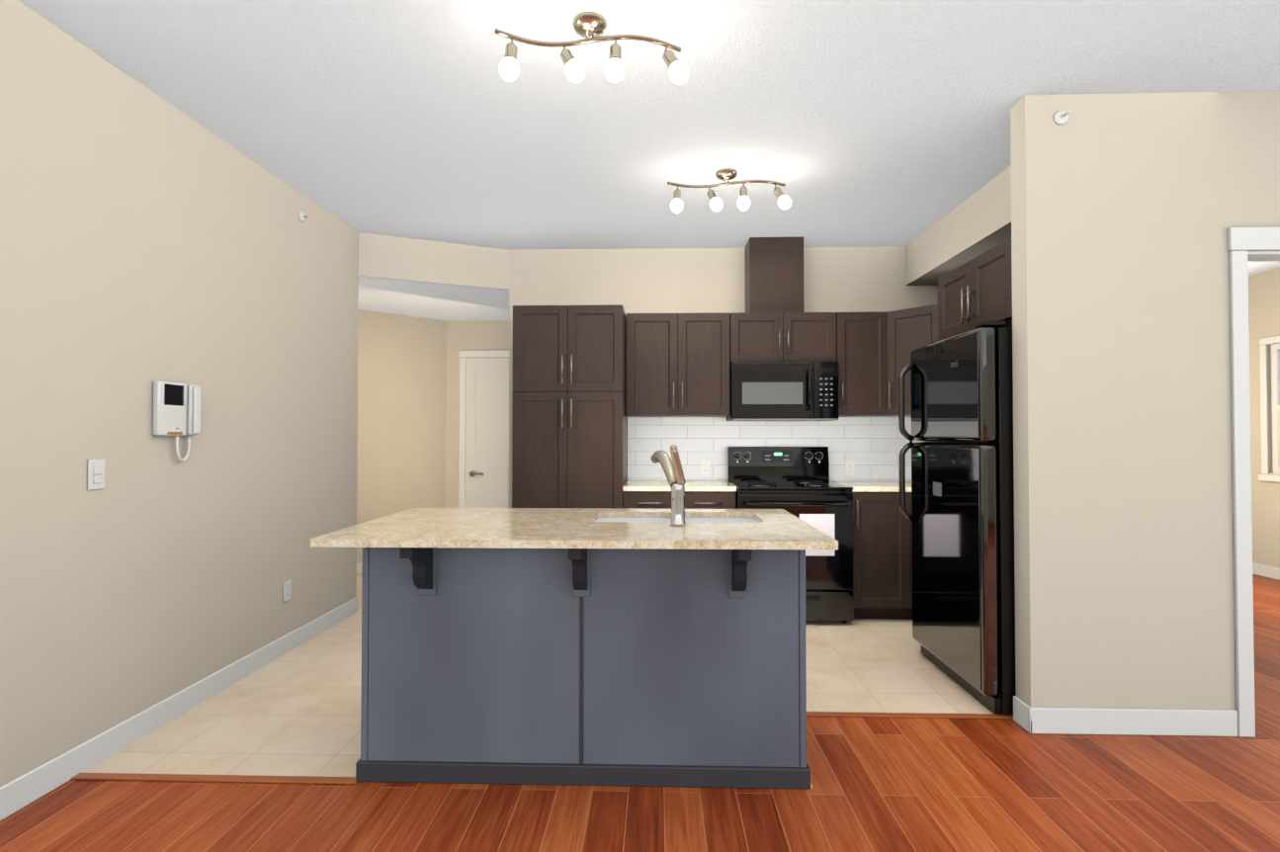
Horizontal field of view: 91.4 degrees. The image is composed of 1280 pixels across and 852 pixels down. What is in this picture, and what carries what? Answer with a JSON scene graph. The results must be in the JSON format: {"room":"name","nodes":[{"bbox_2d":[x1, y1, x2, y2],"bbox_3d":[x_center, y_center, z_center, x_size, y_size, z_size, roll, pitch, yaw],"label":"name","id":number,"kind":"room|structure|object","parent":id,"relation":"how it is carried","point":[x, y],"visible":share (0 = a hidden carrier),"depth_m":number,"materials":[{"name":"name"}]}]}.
{"room":"kitchen","nodes":[
{"label":"kitchen","id":0,"kind":"room"},
{"bbox_2d":[0,0,358,786],"bbox_3d":[-3.193,-0.056,3.256,2.240,2.739,2.565,0,-1,2],"label":"wall","id":1,"kind":"structure","parent":0,"point":[148,237],"depth_m":2.63,"materials":[{"name":"beige paint"}]},
{"bbox_2d":[87,458,105,490],"bbox_3d":[-2.092,0.186,2.407,0.010,0.116,0.072,0,-1,2],"label":"light switch","id":2,"kind":"object","parent":1,"relation":"attached to","point":[96,473],"visible":1,"depth_m":2.40,"materials":[{"name":"white plastic"}]},
{"bbox_2d":[152,380,200,461],"bbox_3d":[-2.054,-0.017,2.779,0.064,0.355,0.215,0,-1,2],"label":"intercom","id":3,"kind":"object","parent":1,"relation":"attached to","point":[176,411],"visible":1,"depth_m":2.78,"materials":[{"name":"white plastic"}]},
{"bbox_2d":[0,597,357,821],"bbox_3d":[-2.066,1.260,3.246,0.014,0.108,2.479,0,-1,2],"label":"baseboard","id":4,"kind":"structure","parent":1,"relation":"attached to","point":[28,788],"depth_m":2.63,"materials":[{"name":"white paint"}]},
{"bbox_2d":[283,579,291,601],"bbox_3d":[-2.056,0.962,3.644,0.009,0.116,0.072,0,-1,2],"label":"electrical outlet","id":5,"kind":"object","parent":1,"relation":"attached to","point":[288,590],"visible":1,"depth_m":3.64,"materials":[{"name":"white plastic"}]},
{"bbox_2d":[298,211,308,222],"bbox_3d":[-2.040,-1.272,3.795,0.034,0.064,0.064,0,-1,2],"label":"sprinkler","id":6,"kind":"object","parent":1,"relation":"attached to","point":[301,216],"visible":1,"depth_m":3.79,"materials":[{"name":"white plastic"}]},
{"bbox_2d":[356,232,510,562],"bbox_3d":[-2.190,-0.021,5.447,2.582,2.739,1.875,0,-1,2],"label":"wall","id":7,"kind":"structure","parent":0,"point":[408,405],"depth_m":5.92,"materials":[{"name":"beige paint"}]},
{"bbox_2d":[356,562,362,574],"bbox_3d":[-2.619,1.297,5.587,1.548,0.108,1.338,0,-1,2],"label":"baseboard","id":8,"kind":"structure","parent":7,"relation":"attached to","point":[359,564],"depth_m":5.68,"materials":[{"name":"white paint"}]},
{"bbox_2d":[458,350,509,508],"bbox_3d":[-1.405,0.303,6.227,0.810,2.115,0.020,0,-1,2],"label":"door frame","id":9,"kind":"structure","parent":7,"relation":"attached to","point":[463,355],"depth_m":6.24,"materials":[{"name":"white paint"}]},
{"bbox_2d":[465,357,509,508],"bbox_3d":[-1.370,0.337,6.199,0.740,2.030,0.066,0,-1,2],"label":"hall door","id":10,"kind":"structure","parent":7,"relation":"in","point":[486,432],"depth_m":6.23,"materials":[{"name":"white paint"}]},
{"bbox_2d":[358,275,509,320],"bbox_3d":[-2.235,-1.232,5.418,2.430,0.319,1.735,0,-1,2],"label":"ceiling","id":11,"kind":"structure","parent":0,"point":[440,301],"depth_m":5.32,"materials":[{"name":"white paint"}]},
{"bbox_2d":[82,574,1002,788],"bbox_3d":[-0.947,1.330,4.445,6.660,0.004,4.324,0,-1,2],"label":"floor","id":12,"kind":"structure","parent":0,"point":[296,712],"depth_m":2.96,"materials":[{"name":"beige tile"}]},
{"bbox_2d":[512,304,627,508],"bbox_3d":[-0.488,0.254,4.571,0.759,2.160,0.676,0,-1,2],"label":"pantry","id":13,"kind":"object","parent":12,"relation":"on","point":[569,433],"visible":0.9,"depth_m":4.28,"materials":[{"name":"brown wood"}]},
{"bbox_2d":[355,547,810,789],"bbox_3d":[-0.205,0.855,2.506,1.647,0.893,0.873,0,-1,2],"label":"kitchen island","id":14,"kind":"object","parent":12,"relation":"on","point":[615,646],"depth_m":2.27,"materials":[{"name":"grey wood"}]},
{"bbox_2d":[309,508,838,551],"bbox_3d":[-0.214,0.395,2.496,1.742,0.026,0.906,0,-1,2],"label":"island countertop","id":15,"kind":"structure","parent":14,"relation":"on","point":[580,529],"depth_m":2.26,"materials":[{"name":"beige stone"}]},
{"bbox_2d":[597,512,669,519],"bbox_3d":[-0.028,0.499,2.645,0.354,0.201,0.359,0,-1,2],"label":"sink","id":16,"kind":"object","parent":15,"relation":"in","point":[603,517],"depth_m":2.82,"materials":[{"name":"silver metal"}]},
{"bbox_2d":[650,444,685,525],"bbox_3d":[0.111,0.227,2.501,0.139,0.308,0.285,0,-1,2],"label":"faucet","id":17,"kind":"object","parent":15,"relation":"on","point":[673,472],"visible":1,"depth_m":2.38,"materials":[{"name":"silver metal"}]},
{"bbox_2d":[684,515,752,519],"bbox_3d":[0.336,0.498,2.634,0.354,0.201,0.359,0,-1,2],"label":"sink","id":18,"kind":"object","parent":15,"relation":"in","point":[686,517],"depth_m":2.81,"materials":[{"name":"silver metal"}]},
{"bbox_2d":[623,491,735,509],"bbox_3d":[0.277,0.892,4.560,0.767,0.884,0.632,0,-1,2],"label":"base cabinet","id":19,"kind":"object","parent":12,"relation":"on","point":[632,499],"depth_m":4.25,"materials":[{"name":"brown wood"}]},
{"bbox_2d":[622,479,736,491],"bbox_3d":[0.277,0.432,4.555,0.769,0.035,0.636,0,-1,2],"label":"countertop","id":20,"kind":"structure","parent":19,"relation":"on","point":[632,484],"depth_m":4.28,"materials":[{"name":"beige stone"}]},
{"bbox_2d":[727,446,853,622],"bbox_3d":[1.045,0.744,4.446,0.764,1.178,0.743,0,-1,2],"label":"range","id":21,"kind":"object","parent":12,"relation":"on","point":[795,481],"visible":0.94,"depth_m":4.14,"materials":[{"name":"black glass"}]},
{"bbox_2d":[852,491,912,619],"bbox_3d":[1.629,0.892,4.521,0.391,0.884,0.632,0,-1,2],"label":"base cabinet","id":22,"kind":"object","parent":12,"relation":"on","point":[883,562],"depth_m":4.21,"materials":[{"name":"brown wood"}]},
{"bbox_2d":[829,480,911,491],"bbox_3d":[1.908,0.431,4.508,0.953,0.035,0.636,0,-1,2],"label":"countertop","id":23,"kind":"structure","parent":22,"relation":"on","point":[858,485],"depth_m":4.37,"materials":[{"name":"beige stone"}]},
{"bbox_2d":[898,320,1016,714],"bbox_3d":[1.898,0.420,3.204,0.858,1.784,0.807,0,-1,2],"label":"refrigerator","id":24,"kind":"object","parent":12,"relation":"on","point":[961,518],"visible":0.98,"depth_m":2.96,"materials":[{"name":"black metal"}]},
{"bbox_2d":[0,574,1279,851],"bbox_3d":[0.638,1.311,1.509,10.200,0.050,10.300,0,-1,2],"label":"floor","id":25,"kind":"structure","parent":0,"point":[943,786],"depth_m":2.13,"materials":[{"name":"brown wood"}]},
{"bbox_2d":[71,711,1013,783],"bbox_3d":[-0.210,1.298,2.555,3.764,0.008,0.636,0,-1,2],"label":"transition piece","id":26,"kind":"object","parent":25,"relation":"on","point":[216,778],"visible":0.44,"depth_m":2.30,"materials":[{"name":"brown wood"}]},
{"bbox_2d":[18,0,1279,275],"bbox_3d":[0.638,-1.504,1.554,10.200,0.100,10.300,0,-1,2],"label":"ceiling","id":27,"kind":"structure","parent":0,"point":[867,123],"depth_m":2.70,"materials":[{"name":"white paint"}]},
{"bbox_2d":[494,11,688,85],"bbox_3d":[-0.167,-1.328,2.229,0.683,0.228,0.151,0,-1,2],"label":"ceiling light","id":28,"kind":"object","parent":27,"relation":"attached to","point":[590,27],"visible":1,"depth_m":2.21,"materials":[{"name":"white glass"}]},
{"bbox_2d":[667,168,791,213],"bbox_3d":[0.497,-1.308,3.499,0.691,0.228,0.139,0,-1,2],"label":"ceiling light","id":29,"kind":"object","parent":27,"relation":"attached to","point":[725,175],"visible":1,"depth_m":3.48,"materials":[{"name":"white glass"}]},
{"bbox_2d":[509,246,938,508],"bbox_3d":[0.743,-0.029,4.939,3.550,2.739,0.120,0,-1,2],"label":"wall","id":30,"kind":"structure","parent":0,"point":[856,279],"depth_m":4.91,"materials":[{"name":"beige paint"}]},
{"bbox_2d":[625,312,732,417],"bbox_3d":[0.280,-0.448,4.723,0.755,0.750,0.347,0,-1,2],"label":"upper cabinet","id":31,"kind":"object","parent":30,"relation":"attached to","point":[677,365],"depth_m":4.55,"materials":[{"name":"brown wood"}]},
{"bbox_2d":[744,236,804,312],"bbox_3d":[1.017,-1.112,4.757,0.400,0.575,0.258,0,-1,2],"label":"chase","id":32,"kind":"object","parent":30,"relation":"attached to","point":[774,274],"visible":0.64,"depth_m":4.63,"materials":[{"name":"brown wood"}]},
{"bbox_2d":[627,417,924,480],"bbox_3d":[1.148,0.174,4.854,2.491,0.488,0.015,0,-1,2],"label":"backsplash","id":33,"kind":"structure","parent":30,"relation":"attached to","point":[865,448],"depth_m":4.86,"materials":[{"name":"tile"}]},
{"bbox_2d":[732,312,835,361],"bbox_3d":[1.044,-0.644,4.704,0.762,0.360,0.347,0,-1,2],"label":"upper cabinet","id":34,"kind":"object","parent":30,"relation":"attached to","point":[756,336],"depth_m":4.53,"materials":[{"name":"brown wood"}]},
{"bbox_2d":[725,360,839,421],"bbox_3d":[1.044,-0.251,4.642,0.762,0.422,0.438,0,-1,2],"label":"microwave","id":35,"kind":"object","parent":34,"relation":"attached to","point":[803,390],"visible":0.98,"depth_m":4.47,"materials":[{"name":"black plastic"}]},
{"bbox_2d":[835,311,882,417],"bbox_3d":[1.635,-0.449,4.665,0.411,0.750,0.384,0,-1,2],"label":"upper cabinet","id":36,"kind":"object","parent":30,"relation":"attached to","point":[860,364],"depth_m":4.52,"materials":[{"name":"brown wood"}]},
{"bbox_2d":[878,303,938,417],"bbox_3d":[2.059,-0.451,4.535,0.650,0.750,0.620,0,-1,2],"label":"upper cabinet","id":37,"kind":"object","parent":30,"relation":"attached to","point":[901,331],"depth_m":4.45,"materials":[{"name":"brown wood"}]},
{"bbox_2d":[905,165,1011,285],"bbox_3d":[2.260,-0.047,3.807,0.450,2.739,2.055,0,-1,2],"label":"wall","id":38,"kind":"structure","parent":0,"point":[977,223],"depth_m":3.97,"materials":[{"name":"beige paint"}]},
{"bbox_2d":[938,238,1012,341],"bbox_3d":[1.998,-0.668,3.176,0.692,0.360,0.751,0,-1,2],"label":"upper cabinet","id":39,"kind":"object","parent":38,"relation":"attached to","point":[974,291],"visible":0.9,"depth_m":3.12,"materials":[{"name":"brown wood"}]},
{"bbox_2d":[1010,90,1279,709],"bbox_3d":[3.655,-0.065,2.681,3.976,2.739,0.115,0,-1,2],"label":"wall","id":40,"kind":"structure","parent":0,"point":[1128,210],"depth_m":2.67,"materials":[{"name":"beige paint"}]},
{"bbox_2d":[1053,109,1069,125],"bbox_3d":[1.816,-1.331,2.679,0.064,0.064,0.034,0,-1,2],"label":"sprinkler","id":41,"kind":"object","parent":40,"relation":"attached to","point":[1062,117],"visible":1,"depth_m":2.69,"materials":[{"name":"white plastic"}]},
{"bbox_2d":[1020,700,1237,736],"bbox_3d":[2.081,1.250,2.642,0.859,0.108,0.014,0,-1,2],"label":"baseboard","id":42,"kind":"structure","parent":40,"relation":"attached to","point":[1061,721],"depth_m":2.64,"materials":[{"name":"white paint"}]},
{"bbox_2d":[1227,226,1279,737],"bbox_3d":[3.000,0.231,2.686,0.985,2.148,0.137,0,-1,2],"label":"trim","id":43,"kind":"structure","parent":40,"relation":"attached to","point":[1245,245],"depth_m":2.64,"materials":[{"name":"white paint"}]},
{"bbox_2d":[1248,266,1279,567],"bbox_3d":[5.637,-0.036,4.518,0.120,2.739,3.675,0,-1,2],"label":"wall","id":44,"kind":"structure","parent":0,"point":[1263,304],"depth_m":5.61,"materials":[{"name":"beige paint"}]},
{"bbox_2d":[1252,562,1279,580],"bbox_3d":[5.568,1.278,4.440,0.014,0.108,3.555,0,-1,2],"label":"baseboard","id":45,"kind":"structure","parent":44,"relation":"attached to","point":[1260,569],"depth_m":5.58,"materials":[{"name":"white paint"}]},
{"bbox_2d":[1258,335,1279,482],"bbox_3d":[5.617,-0.158,5.059,0.112,1.280,1.180,0,-1,2],"label":"bedroom window","id":46,"kind":"structure","parent":44,"relation":"in","point":[1265,474],"depth_m":5.57,"materials":[{"name":"white paint"}]}
]}

